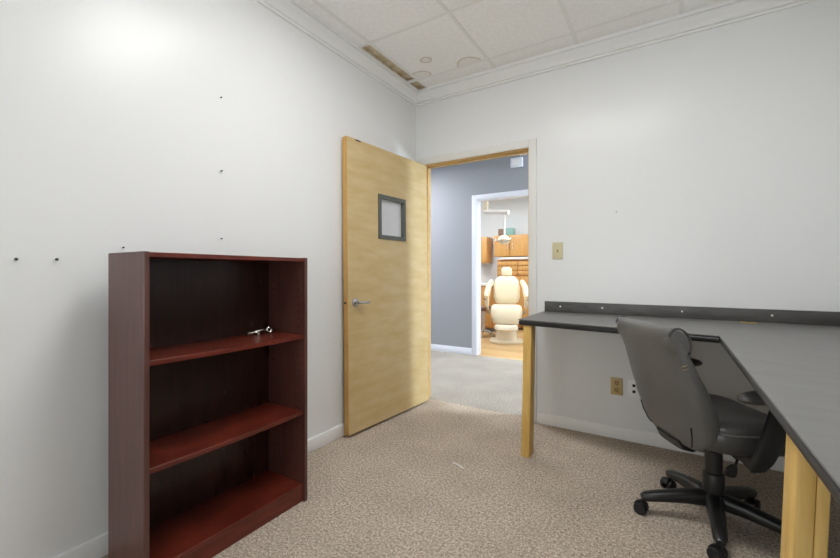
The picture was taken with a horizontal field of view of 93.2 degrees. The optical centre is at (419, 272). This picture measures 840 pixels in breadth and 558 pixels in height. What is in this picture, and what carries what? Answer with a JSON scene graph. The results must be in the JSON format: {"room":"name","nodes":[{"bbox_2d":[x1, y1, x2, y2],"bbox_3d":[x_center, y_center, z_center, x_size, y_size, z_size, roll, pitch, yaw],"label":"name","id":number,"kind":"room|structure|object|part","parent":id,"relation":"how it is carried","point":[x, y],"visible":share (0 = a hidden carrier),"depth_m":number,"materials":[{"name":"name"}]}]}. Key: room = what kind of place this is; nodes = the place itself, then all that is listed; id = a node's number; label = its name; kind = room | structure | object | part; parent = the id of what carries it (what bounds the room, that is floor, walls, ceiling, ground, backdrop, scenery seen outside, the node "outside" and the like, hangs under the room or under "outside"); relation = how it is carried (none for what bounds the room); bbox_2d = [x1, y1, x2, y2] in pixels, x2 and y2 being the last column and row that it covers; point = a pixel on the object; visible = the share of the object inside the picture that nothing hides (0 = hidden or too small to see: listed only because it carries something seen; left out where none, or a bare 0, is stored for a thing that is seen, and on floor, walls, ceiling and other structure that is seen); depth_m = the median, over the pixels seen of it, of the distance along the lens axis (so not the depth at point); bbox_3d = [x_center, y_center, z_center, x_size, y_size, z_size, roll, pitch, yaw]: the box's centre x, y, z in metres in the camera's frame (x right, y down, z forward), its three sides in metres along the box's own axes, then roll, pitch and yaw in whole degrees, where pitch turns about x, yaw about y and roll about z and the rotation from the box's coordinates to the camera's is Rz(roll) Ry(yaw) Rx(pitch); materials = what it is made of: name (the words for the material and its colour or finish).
{"room":"office","nodes":[
{"label":"office","id":0,"kind":"room"},
{"bbox_2d":[0,0,415,557],"bbox_3d":[-1.368,-0.388,1.557,0.120,3.035,4.832,0,0,32],"label":"wall","id":1,"kind":"structure","parent":0,"point":[116,130],"depth_m":1.66,"materials":[{"name":"white paint"}]},
{"bbox_2d":[51,423,344,557],"bbox_3d":[-1.277,1.087,1.571,0.020,0.085,4.712,0,0,32],"label":"baseboard","id":2,"kind":"structure","parent":1,"relation":"attached to","point":[97,547],"depth_m":1.58,"materials":[{"name":"white paint"}]},
{"bbox_2d":[255,0,818,105],"bbox_3d":[-0.108,-1.552,0.841,2.775,0.107,4.712,0,0,32],"label":"crown molding","id":3,"kind":"structure","parent":1,"relation":"attached to","point":[727,12],"depth_m":2.68,"materials":[{"name":"white paint"}]},
{"bbox_2d":[102,328,839,557],"bbox_3d":[0.609,1.160,3.334,9.500,0.060,10.100,0,0,32],"label":"floor","id":4,"kind":"structure","parent":0,"point":[392,487],"depth_m":2.04,"materials":[{"name":"brown carpet"}]},
{"bbox_2d":[108,251,306,557],"bbox_3d":[-0.871,0.527,1.740,0.282,1.205,0.727,0,0,32],"label":"bookcase","id":5,"kind":"object","parent":4,"relation":"on","point":[207,418],"visible":1,"depth_m":1.74,"materials":[{"name":"brown wood"}]},
{"bbox_3d":[-1.059,0.527,1.440,0.282,1.205,0.018,0,0,32],"label":"panel","id":6,"kind":"part","parent":5,"relation":"part of","materials":[{"name":"brown wood"}]},
{"bbox_3d":[-0.987,0.527,1.813,0.005,1.166,0.691,0,0,32],"label":"panel","id":7,"kind":"part","parent":5,"relation":"part of","materials":[{"name":"brown wood"}]},
{"bbox_3d":[-0.872,1.051,1.741,0.264,0.018,0.689,0,0,32],"label":"shelf","id":8,"kind":"part","parent":5,"relation":"part of","materials":[{"name":"brown wood"}]},
{"bbox_3d":[-0.872,0.694,1.741,0.264,0.022,0.689,0,0,32],"label":"shelf","id":9,"kind":"part","parent":5,"relation":"part of","materials":[{"name":"brown wood"}]},
{"bbox_3d":[-0.872,0.317,1.741,0.264,0.022,0.689,0,0,32],"label":"shelf","id":10,"kind":"part","parent":5,"relation":"part of","materials":[{"name":"brown wood"}]},
{"bbox_3d":[-0.872,-0.065,1.741,0.276,0.017,0.691,0,0,32],"label":"panel","id":11,"kind":"part","parent":5,"relation":"part of","materials":[{"name":"brown wood"}]},
{"bbox_2d":[245,326,271,334],"bbox_3d":[-0.806,0.288,1.988,0.048,0.036,0.137,0,0,38],"label":"metal fitting","id":12,"kind":"object","parent":5,"relation":"on","point":[267,327],"visible":1,"depth_m":1.98,"materials":[{"name":"silver metal"}]},
{"bbox_3d":[-0.813,0.291,1.975,0.026,0.026,0.108,0,0,38],"label":"arm","id":13,"kind":"part","parent":12,"relation":"part of","materials":[{"name":"silver metal"}]},
{"bbox_3d":[-0.683,0.527,2.041,0.282,1.205,0.018,0,0,32],"label":"panel","id":14,"kind":"part","parent":5,"relation":"part of","materials":[{"name":"brown wood"}]},
{"bbox_2d":[481,305,494,337],"bbox_3d":[1.149,0.858,7.088,0.412,0.545,0.428,0,0,32],"label":"stool","id":15,"kind":"object","parent":4,"relation":"on","point":[483,307],"visible":0.56,"depth_m":7.06,"materials":[{"name":"brown plastic"}]},
{"bbox_3d":[1.133,0.627,7.098,0.340,0.085,0.340,0,0,32],"label":"seat","id":16,"kind":"part","parent":15,"relation":"part of","materials":[{"name":"brown leather"}]},
{"bbox_2d":[481,283,497,331],"bbox_3d":[1.248,0.667,7.887,0.680,0.925,0.560,0,0,32],"label":"cabinet","id":17,"kind":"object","parent":4,"relation":"on","point":[489,325],"depth_m":7.56,"materials":[{"name":"brown wood"}]},
{"bbox_3d":[1.107,0.640,7.670,0.570,0.740,0.018,0,0,32],"label":"door","id":18,"kind":"part","parent":17,"relation":"part of","materials":[{"name":"orange wood"}]},
{"bbox_2d":[484,267,527,343],"bbox_3d":[1.435,0.512,6.593,0.750,1.235,0.975,0,0,13],"label":"dental chair","id":19,"kind":"object","parent":4,"relation":"on","point":[506,289],"visible":1,"depth_m":6.55,"materials":[{"name":"beige leather"}]},
{"bbox_3d":[1.173,0.279,6.836,0.100,0.325,0.443,0,0,23],"label":"armrest","id":20,"kind":"part","parent":19,"relation":"part of","materials":[{"name":"beige leather"}]},
{"bbox_3d":[1.440,1.115,6.615,0.540,0.030,0.600,0,0,13],"label":"plate","id":21,"kind":"part","parent":19,"relation":"part of","materials":[{"name":"beige plastic"}]},
{"bbox_3d":[1.509,0.290,6.919,0.450,0.480,0.245,0,0,13],"label":"backrest","id":22,"kind":"part","parent":19,"relation":"part of","materials":[{"name":"beige leather"}]},
{"bbox_3d":[1.775,0.279,6.699,0.100,0.325,0.443,0,0,2],"label":"armrest","id":23,"kind":"part","parent":19,"relation":"part of","materials":[{"name":"beige leather"}]},
{"bbox_2d":[497,257,527,327],"bbox_3d":[1.946,0.383,8.022,0.720,1.395,0.329,0,0,32],"label":"hutch","id":24,"kind":"object","parent":4,"relation":"on","point":[519,265],"visible":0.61,"depth_m":7.86,"materials":[{"name":"brown wood"}]},
{"bbox_3d":[1.761,-0.190,7.991,0.400,0.080,0.020,0,0,32],"label":"drawer","id":25,"kind":"part","parent":24,"relation":"part of","materials":[{"name":"orange wood"}]},
{"bbox_3d":[1.761,-0.095,7.991,0.400,0.080,0.020,0,0,32],"label":"drawer","id":26,"kind":"part","parent":24,"relation":"part of","materials":[{"name":"orange wood"}]},
{"bbox_3d":[1.761,0.000,7.991,0.400,0.080,0.020,0,0,32],"label":"drawer","id":27,"kind":"part","parent":24,"relation":"part of","materials":[{"name":"orange wood"}]},
{"bbox_3d":[1.875,0.550,7.919,0.670,0.960,0.020,0,0,32],"label":"door","id":28,"kind":"part","parent":24,"relation":"part of","materials":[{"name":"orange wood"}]},
{"bbox_3d":[2.054,-0.190,7.808,0.250,0.080,0.020,0,0,32],"label":"drawer","id":29,"kind":"part","parent":24,"relation":"part of","materials":[{"name":"orange wood"}]},
{"bbox_3d":[2.054,-0.095,7.808,0.250,0.080,0.020,0,0,32],"label":"drawer","id":30,"kind":"part","parent":24,"relation":"part of","materials":[{"name":"orange wood"}]},
{"bbox_3d":[2.054,0.000,7.808,0.250,0.080,0.020,0,0,32],"label":"drawer","id":31,"kind":"part","parent":24,"relation":"part of","materials":[{"name":"orange wood"}]},
{"bbox_2d":[518,301,839,557],"bbox_3d":[0.639,0.669,0.963,1.636,0.921,3.712,0,0,32],"label":"desk","id":32,"kind":"object","parent":4,"relation":"on","point":[790,358],"visible":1,"depth_m":1.28,"materials":[{"name":"grey laminate"}]},
{"bbox_3d":[0.674,0.726,2.469,0.064,0.809,0.092,0,0,32],"label":"leg","id":33,"kind":"part","parent":32,"relation":"part of","materials":[{"name":"brown wood"}]},
{"bbox_2d":[518,311,839,487],"bbox_3d":[0.639,0.288,0.963,1.635,0.006,3.711,0,0,32],"label":"countertop","id":34,"kind":"structure","parent":32,"relation":"on","point":[796,366],"depth_m":1.28,"materials":[{"name":"grey laminate"}]},
{"bbox_3d":[0.760,0.726,0.811,0.058,0.809,0.090,0,0,32],"label":"leg","id":35,"kind":"part","parent":32,"relation":"part of","materials":[{"name":"brown wood"}]},
{"bbox_2d":[616,316,785,557],"bbox_3d":[1.297,0.674,1.795,0.653,0.912,0.709,0,0,0],"label":"office chair","id":36,"kind":"object","parent":4,"relation":"on","point":[674,397],"visible":0.88,"depth_m":1.66,"materials":[{"name":"black plastic"}]},
{"bbox_3d":[1.102,0.484,1.794,0.250,0.531,0.483,0,0,0],"label":"backrest","id":37,"kind":"part","parent":36,"relation":"part of","materials":[{"name":"black plastic"}]},
{"bbox_3d":[1.168,1.025,1.834,0.272,0.081,0.072,0,0,14],"label":"leg","id":38,"kind":"part","parent":36,"relation":"part of","materials":[{"name":"black plastic"}]},
{"bbox_3d":[1.322,1.025,1.958,0.078,0.080,0.273,0,0,0],"label":"leg","id":39,"kind":"part","parent":36,"relation":"part of","materials":[{"name":"black plastic"}]},
{"bbox_3d":[1.240,1.025,1.655,0.072,0.081,0.272,0,0,32],"label":"leg","id":40,"kind":"part","parent":36,"relation":"part of","materials":[{"name":"black plastic"}]},
{"bbox_3d":[1.271,0.756,1.647,0.031,0.052,0.116,0,0,0],"label":"height lever","id":41,"kind":"part","parent":36,"relation":"part of","materials":[{"name":"black plastic"}]},
{"bbox_3d":[1.480,1.025,1.856,0.272,0.081,0.072,0,0,-22],"label":"leg","id":42,"kind":"part","parent":36,"relation":"part of","materials":[{"name":"black plastic"}]},
{"bbox_3d":[1.367,0.666,1.794,0.450,0.113,0.510,0,0,0],"label":"seat","id":43,"kind":"part","parent":36,"relation":"part of","materials":[{"name":"grey leather"}]},
{"bbox_3d":[1.433,1.025,1.669,0.072,0.081,0.272,0,0,-40],"label":"leg","id":44,"kind":"part","parent":36,"relation":"part of","materials":[{"name":"black plastic"}]},
{"bbox_3d":[1.343,0.615,1.589,0.204,0.314,0.250,0,0,0],"label":"armrest","id":45,"kind":"part","parent":36,"relation":"part of","materials":[{"name":"black plastic"}]},
{"bbox_2d":[431,153,527,347],"bbox_3d":[1.637,-0.388,4.979,9.500,3.035,0.120,0,0,32],"label":"wall","id":46,"kind":"structure","parent":0,"point":[453,187],"depth_m":5.60,"materials":[{"name":"grey paint"}]},
{"bbox_2d":[431,344,471,354],"bbox_3d":[1.601,1.085,4.922,9.500,0.090,0.014,0,0,32],"label":"baseboard","id":47,"kind":"structure","parent":46,"relation":"attached to","point":[461,350],"depth_m":5.63,"materials":[{"name":"white"}]},
{"bbox_2d":[472,189,527,354],"bbox_3d":[1.234,0.032,5.224,1.143,2.197,0.140,0,0,32],"label":"door frame","id":48,"kind":"structure","parent":46,"relation":"attached to","point":[476,199],"depth_m":5.45,"materials":[{"name":"white"}]},
{"bbox_2d":[510,157,522,167],"bbox_3d":[1.248,-1.425,5.121,0.156,0.120,0.052,0,0,32],"label":"wall box","id":49,"kind":"object","parent":46,"relation":"attached to","point":[514,162],"visible":1,"depth_m":5.10,"materials":[{"name":"white plastic"}]},
{"bbox_2d":[512,159,519,164],"bbox_3d":[1.234,-1.425,5.100,0.100,0.070,0.002,0,0,32],"label":"grille","id":50,"kind":"object","parent":49,"relation":"attached to","point":[514,161],"depth_m":5.10,"materials":[{"name":"white plastic"}]},
{"bbox_2d":[481,197,527,327],"bbox_3d":[1.390,-0.320,6.943,5.600,2.900,2.950,0,0,32],"label":"wall","id":51,"kind":"structure","parent":0,"point":[517,218],"depth_m":8.38,"materials":[{"name":"white paint"}]},
{"bbox_2d":[481,237,492,262],"bbox_3d":[1.343,-0.480,8.389,0.270,0.540,0.345,0,0,32],"label":"upper cabinet","id":52,"kind":"object","parent":51,"relation":"attached to","point":[486,242],"visible":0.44,"depth_m":8.25,"materials":[{"name":"orange wood"}]},
{"bbox_3d":[1.272,-0.480,8.274,0.258,0.528,0.018,0,0,32],"label":"door","id":53,"kind":"part","parent":52,"relation":"part of","materials":[{"name":"orange wood"}]},
{"bbox_2d":[494,235,509,256],"bbox_3d":[1.725,-0.545,8.150,0.330,0.430,0.345,0,0,32],"label":"upper cabinet","id":54,"kind":"object","parent":51,"relation":"attached to","point":[500,250],"visible":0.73,"depth_m":8.04,"materials":[{"name":"orange wood"}]},
{"bbox_2d":[498,229,503,235],"bbox_3d":[1.680,-0.831,8.182,0.116,0.140,0.106,0,0,32],"label":"box","id":55,"kind":"object","parent":54,"relation":"on","point":[500,231],"visible":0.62,"depth_m":8.14,"materials":[{"name":"brown cardboard"}]},
{"bbox_2d":[505,228,514,234],"bbox_3d":[1.825,-0.833,8.092,0.206,0.145,0.126,0,0,32],"label":"box","id":56,"kind":"object","parent":54,"relation":"on","point":[508,231],"visible":0.77,"depth_m":8.03,"materials":[{"name":"teal"}]},
{"bbox_2d":[510,234,527,256],"bbox_3d":[2.032,-0.545,7.959,0.387,0.430,0.345,0,0,32],"label":"upper cabinet","id":57,"kind":"object","parent":51,"relation":"attached to","point":[518,244],"visible":0.64,"depth_m":7.84,"materials":[{"name":"orange wood"}]},
{"bbox_2d":[297,0,726,89],"bbox_3d":[-0.107,-1.620,0.847,2.711,0.030,4.656,0,0,32],"label":"ceiling","id":58,"kind":"structure","parent":0,"point":[438,45],"depth_m":2.57,"materials":[{"name":"tile"}]},
{"bbox_2d":[312,0,683,87],"bbox_3d":[-0.108,-1.611,0.841,2.655,0.017,4.652,0,0,32],"label":"grid","id":59,"kind":"object","parent":58,"relation":"attached to","point":[681,4],"visible":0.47,"depth_m":2.61,"materials":[{"name":"white paint"}]},
{"bbox_2d":[416,0,839,433],"bbox_3d":[1.172,-0.388,2.890,3.015,3.035,0.120,0,0,32],"label":"wall","id":60,"kind":"structure","parent":0,"point":[715,152],"depth_m":2.53,"materials":[{"name":"white paint"}]},
{"bbox_2d":[417,138,536,422],"bbox_3d":[0.465,0.056,3.332,1.062,2.148,0.148,0,0,32],"label":"door frame","id":61,"kind":"structure","parent":60,"relation":"attached to","point":[529,146],"depth_m":3.09,"materials":[{"name":"brown wood"}]},
{"bbox_2d":[342,136,428,435],"bbox_3d":[-0.224,0.085,3.103,0.129,2.052,0.971,-1,0,36],"label":"door","id":62,"kind":"structure","parent":61,"relation":"attached to","point":[385,264],"depth_m":3.00,"materials":[{"name":"brown wood"}]},
{"bbox_3d":[-0.434,0.206,2.781,0.168,0.061,0.088,0,0,-4],"label":"handle","id":63,"kind":"part","parent":62,"relation":"part of","materials":[{"name":"silver metal"}]},
{"bbox_2d":[552,242,562,258],"bbox_3d":[1.008,-0.163,2.910,0.075,0.125,0.020,0,0,32],"label":"light switch","id":64,"kind":"object","parent":60,"relation":"attached to","point":[557,247],"visible":1,"depth_m":2.91,"materials":[{"name":"beige plastic"}]},
{"bbox_2d":[611,377,622,395],"bbox_3d":[1.341,0.773,2.708,0.074,0.118,0.009,0,0,32],"label":"power outlet","id":65,"kind":"object","parent":60,"relation":"attached to","point":[616,383],"visible":1,"depth_m":2.70,"materials":[{"name":"brown plastic"}]},
{"bbox_2d":[628,379,639,397],"bbox_3d":[1.430,0.773,2.654,0.074,0.118,0.008,0,0,32],"label":"data jack","id":66,"kind":"object","parent":60,"relation":"attached to","point":[632,389],"visible":0.8,"depth_m":2.65,"materials":[{"name":"white plastic"}]},
{"bbox_2d":[537,412,784,471],"bbox_3d":[1.597,1.087,2.546,1.689,0.085,0.012,0,0,32],"label":"baseboard","id":67,"kind":"structure","parent":60,"relation":"attached to","point":[632,435],"depth_m":2.69,"materials":[{"name":"white paint"}]},
{"bbox_2d":[545,301,839,325],"bbox_3d":[1.612,0.247,2.532,1.607,0.076,0.020,0,0,32],"label":"backsplash","id":68,"kind":"structure","parent":60,"relation":"attached to","point":[827,318],"depth_m":2.44,"materials":[{"name":"laminate"}]},
{"bbox_3d":[1.363,-1.635,6.901,5.400,0.030,2.850,0,0,32],"label":"ceiling","id":69,"kind":"structure","parent":0,"visible":0},
{"bbox_2d":[483,201,510,243],"bbox_3d":[1.260,-1.045,6.635,0.587,1.150,0.250,0,0,32],"label":"lamp","id":70,"kind":"object","parent":69,"relation":"hanging from","point":[503,239],"visible":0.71,"depth_m":6.54,"materials":[{"name":"beige plastic"}]},
{"bbox_3d":[1.116,-1.320,6.731,0.240,0.600,0.240,0,0,32],"label":"ceiling post","id":71,"kind":"part","parent":70,"relation":"part of","materials":[{"name":"beige plastic"}]},
{"bbox_3d":[1.277,-1.018,6.631,0.427,0.114,0.080,0,0,32],"label":"arm","id":72,"kind":"part","parent":70,"relation":"part of","materials":[{"name":"white plastic"}]}
]}

